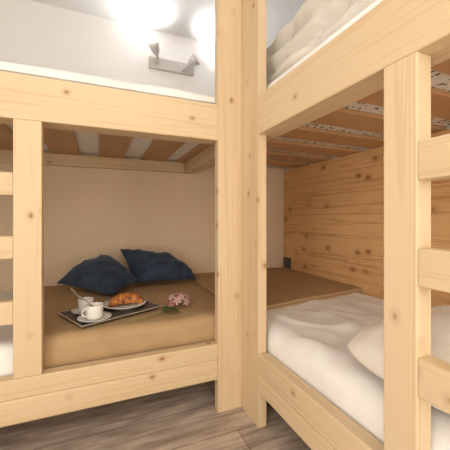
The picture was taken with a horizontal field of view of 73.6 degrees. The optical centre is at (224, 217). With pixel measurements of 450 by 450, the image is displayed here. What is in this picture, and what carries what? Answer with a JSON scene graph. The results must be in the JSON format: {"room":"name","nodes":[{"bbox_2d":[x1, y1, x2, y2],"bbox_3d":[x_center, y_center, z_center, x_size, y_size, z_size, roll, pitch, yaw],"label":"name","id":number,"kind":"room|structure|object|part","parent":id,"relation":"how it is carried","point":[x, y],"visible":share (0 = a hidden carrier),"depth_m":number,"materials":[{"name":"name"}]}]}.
{"room":"bunk bedroom","nodes":[
{"label":"bunk bedroom","id":0,"kind":"room"},
{"bbox_2d":[0,0,284,291],"bbox_3d":[-0.851,-0.260,2.072,3.130,2.180,0.100,0,0,-23],"label":"wall","id":1,"kind":"structure","parent":0,"point":[89,213],"depth_m":2.06,"materials":[{"name":"beige paint"}]},
{"bbox_2d":[148,42,199,76],"bbox_3d":[-0.363,-1.142,2.145,0.371,0.151,0.142,0,0,-23],"label":"wall spotlight","id":2,"kind":"object","parent":1,"relation":"attached to","point":[156,63],"visible":1,"depth_m":2.16,"materials":[{"name":"silver metal"}]},
{"bbox_3d":[-0.389,-1.106,2.198,0.330,0.080,0.024,0,0,-23],"label":"wall plate","id":3,"kind":"part","parent":2,"relation":"part of","materials":[{"name":"silver metal"}]},
{"bbox_2d":[0,380,310,449],"bbox_3d":[-0.177,0.880,0.462,3.130,0.100,3.590,0,0,-23],"label":"floor","id":4,"kind":"structure","parent":0,"point":[183,418],"depth_m":1.19,"materials":[{"name":"brown wood"}]},
{"bbox_2d":[0,0,241,427],"bbox_3d":[-1.031,-0.260,1.400,1.979,2.179,1.000,0,0,-23],"label":"bunk bed","id":5,"kind":"object","parent":4,"relation":"on","point":[40,110],"visible":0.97,"depth_m":1.16,"materials":[{"name":"brown wood"}]},
{"bbox_2d":[0,292,12,375],"bbox_3d":[-1.045,0.498,1.419,1.968,0.121,0.943,0,0,-23],"label":"mattress","id":6,"kind":"object","parent":5,"relation":"on","point":[6,331],"visible":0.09,"depth_m":1.04,"materials":[{"name":"white fabric"}]},
{"bbox_2d":[44,279,214,368],"bbox_3d":[-0.579,0.490,1.611,1.024,0.129,0.952,0,0,-23],"label":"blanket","id":7,"kind":"object","parent":6,"relation":"on","point":[66,342],"visible":0.6,"depth_m":1.26,"materials":[{"name":"brown fabric"}]},
{"bbox_2d":[56,254,137,294],"bbox_3d":[-0.735,0.315,1.803,0.465,0.176,0.278,0,0,28],"label":"cushion","id":8,"kind":"object","parent":7,"relation":"on","point":[105,274],"visible":1,"depth_m":1.70,"materials":[{"name":"blue fabric"}]},
{"bbox_2d":[58,300,161,327],"bbox_3d":[-0.510,0.418,1.360,0.249,0.016,0.368,0,0,43],"label":"serving tray","id":9,"kind":"object","parent":7,"relation":"on","point":[148,306],"visible":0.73,"depth_m":1.32,"materials":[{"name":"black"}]},
{"bbox_2d":[71,307,84,314],"bbox_3d":[-0.619,0.414,1.339,0.116,0.016,0.116,0,0,-23],"label":"saucer","id":10,"kind":"object","parent":9,"relation":"on","point":[75,310],"visible":0.35,"depth_m":1.32,"materials":[{"name":"white ceramic"}]},
{"bbox_2d":[78,297,93,312],"bbox_3d":[-0.621,0.388,1.341,0.071,0.058,0.064,0,0,43],"label":"coffee cup","id":11,"kind":"object","parent":10,"relation":"on","point":[81,304],"visible":0.59,"depth_m":1.31,"materials":[{"name":"white ceramic"}]},
{"bbox_2d":[77,311,111,322],"bbox_3d":[-0.539,0.414,1.244,0.132,0.016,0.132,0,0,-23],"label":"saucer","id":12,"kind":"object","parent":9,"relation":"on","point":[106,315],"visible":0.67,"depth_m":1.24,"materials":[{"name":"white ceramic"}]},
{"bbox_2d":[81,302,102,320],"bbox_3d":[-0.540,0.387,1.241,0.066,0.060,0.074,0,0,19],"label":"coffee cup","id":13,"kind":"object","parent":12,"relation":"on","point":[93,313],"visible":1,"depth_m":1.22,"materials":[{"name":"white ceramic"}]},
{"bbox_2d":[75,293,92,306],"bbox_3d":[-0.576,0.350,1.256,0.103,0.072,0.022,0,0,12],"label":"teaspoon","id":14,"kind":"object","parent":13,"relation":"in","point":[78,295],"visible":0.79,"depth_m":1.25,"materials":[{"name":"silver metal"}]},
{"bbox_2d":[103,298,145,309],"bbox_3d":[-0.479,0.412,1.434,0.202,0.021,0.202,0,0,-23],"label":"plate","id":15,"kind":"object","parent":9,"relation":"on","point":[106,303],"visible":0.6,"depth_m":1.41,"materials":[{"name":"white ceramic"}]},
{"bbox_2d":[108,292,143,306],"bbox_3d":[-0.474,0.385,1.446,0.164,0.051,0.080,0,0,-23],"label":"croissant","id":16,"kind":"object","parent":15,"relation":"on","point":[122,298],"visible":0.98,"depth_m":1.42,"materials":[{"name":"orange food"}]},
{"bbox_2d":[126,292,190,323],"bbox_3d":[-0.272,0.390,1.329,0.115,0.075,0.331,0,0,27],"label":"flower sprig","id":17,"kind":"object","parent":7,"relation":"on","point":[178,299],"visible":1,"depth_m":1.39,"materials":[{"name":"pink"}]},
{"bbox_3d":[-0.306,0.414,1.313,0.015,0.027,0.279,0,0,39],"label":"stem","id":18,"kind":"part","parent":17,"relation":"part of","materials":[{"name":"green plant"}]},
{"bbox_2d":[120,249,197,283],"bbox_3d":[-0.434,0.303,1.978,0.472,0.195,0.265,0,0,-23],"label":"cushion","id":19,"kind":"object","parent":7,"relation":"on","point":[146,266],"visible":0.98,"depth_m":1.90,"materials":[{"name":"blue fabric"}]},
{"bbox_3d":[-0.672,0.102,1.031,0.083,0.865,0.042,0,0,-23],"label":"ladder post","id":20,"kind":"part","parent":5,"relation":"part of","materials":[{"name":"brown wood"}]},
{"bbox_2d":[6,124,197,160],"bbox_3d":[-1.045,-0.465,1.419,1.968,0.084,0.943,0,0,-23],"label":"mattress","id":21,"kind":"object","parent":5,"relation":"on","point":[87,143],"visible":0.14,"depth_m":1.78,"materials":[{"name":"white fabric"}]},
{"bbox_2d":[0,61,214,103],"bbox_3d":[-1.037,-0.530,1.419,1.942,0.049,0.942,0,0,-23],"label":"quilt","id":22,"kind":"object","parent":21,"relation":"on","point":[43,72],"visible":0.15,"depth_m":1.15,"materials":[{"name":"white fabric"}]},
{"bbox_3d":[-0.858,-0.406,0.956,1.776,0.152,0.045,0,0,-23],"label":"rail","id":23,"kind":"part","parent":5,"relation":"part of","materials":[{"name":"brown wood"}]},
{"bbox_3d":[0.015,-0.260,1.318,0.113,2.179,0.040,0,0,-23],"label":"corner post","id":24,"kind":"part","parent":5,"relation":"part of","materials":[{"name":"brown wood"}]},
{"bbox_2d":[183,0,449,449],"bbox_3d":[0.523,-0.260,1.416,0.901,2.179,2.169,0,0,-23],"label":"bunk bed","id":25,"kind":"object","parent":4,"relation":"on","point":[376,220],"visible":0.78,"depth_m":0.95,"materials":[{"name":"brown wood"}]},
{"bbox_3d":[-0.109,-0.406,1.818,0.045,0.152,0.939,0,0,-23],"label":"rail","id":26,"kind":"part","parent":25,"relation":"part of","materials":[{"name":"brown wood"}]},
{"bbox_3d":[0.113,-0.260,1.279,0.038,2.179,0.187,0,0,-23],"label":"corner post","id":27,"kind":"part","parent":25,"relation":"part of","materials":[{"name":"brown wood"}]},
{"bbox_2d":[284,257,290,268],"bbox_3d":[0.519,0.374,2.521,0.016,0.085,0.094,0,0,-23],"label":"wall socket","id":28,"kind":"object","parent":25,"relation":"attached to","point":[287,261],"visible":1,"depth_m":2.50,"materials":[{"name":"grey plastic"}]},
{"bbox_3d":[0.334,-0.406,0.759,0.045,0.152,0.943,0,0,-23],"label":"rail","id":29,"kind":"part","parent":25,"relation":"part of","materials":[{"name":"brown wood"}]},
{"bbox_2d":[266,292,449,449],"bbox_3d":[0.515,0.491,1.470,0.826,0.134,2.054,0,0,-23],"label":"mattress","id":30,"kind":"object","parent":25,"relation":"on","point":[311,338],"visible":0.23,"depth_m":1.03,"materials":[{"name":"white fabric"}]},
{"bbox_2d":[191,267,361,309],"bbox_3d":[0.290,0.431,1.973,0.852,0.030,0.951,0,0,-23],"label":"blanket","id":31,"kind":"object","parent":30,"relation":"on","point":[285,287],"visible":0.66,"depth_m":1.82,"materials":[{"name":"beige fabric"}]},
{"bbox_2d":[347,305,449,412],"bbox_3d":[0.710,0.347,0.819,0.678,0.142,0.483,0,0,-23],"label":"pillow","id":32,"kind":"object","parent":30,"relation":"on","point":[367,346],"visible":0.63,"depth_m":0.79,"materials":[{"name":"beige fabric"}]},
{"bbox_2d":[266,0,449,168],"bbox_3d":[0.524,-0.485,1.474,0.844,0.125,2.054,0,0,-23],"label":"mattress","id":33,"kind":"object","parent":25,"relation":"on","point":[439,80],"visible":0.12,"depth_m":1.16,"materials":[{"name":"white fabric"}]},
{"bbox_2d":[266,0,375,85],"bbox_3d":[0.549,-0.715,1.314,0.731,0.341,1.600,0,0,-23],"label":"duvet","id":34,"kind":"object","parent":33,"relation":"on","point":[315,21],"visible":0.14,"depth_m":1.08,"materials":[{"name":"beige fabric"}]},
{"bbox_3d":[0.929,0.213,1.586,0.020,1.234,2.169,0,0,-23],"label":"plank panel","id":35,"kind":"part","parent":25,"relation":"part of","materials":[{"name":"brown wood"}]},
{"bbox_3d":[0.384,0.102,0.637,0.044,0.865,0.077,0,0,-23],"label":"ladder post","id":36,"kind":"part","parent":25,"relation":"part of","materials":[{"name":"brown wood"}]},
{"bbox_2d":[30,0,305,48],"bbox_3d":[-0.177,-1.400,0.462,3.130,0.100,3.590,0,0,-23],"label":"ceiling","id":37,"kind":"structure","parent":0,"point":[192,19],"depth_m":1.98,"materials":[{"name":"paint"}]},
{"bbox_2d":[285,125,449,170],"bbox_3d":[1.240,-0.260,1.001,0.100,2.180,3.490,0,0,-23],"label":"wall","id":38,"kind":"structure","parent":0,"point":[447,127],"depth_m":1.93,"materials":[{"name":"paint"}]}
]}

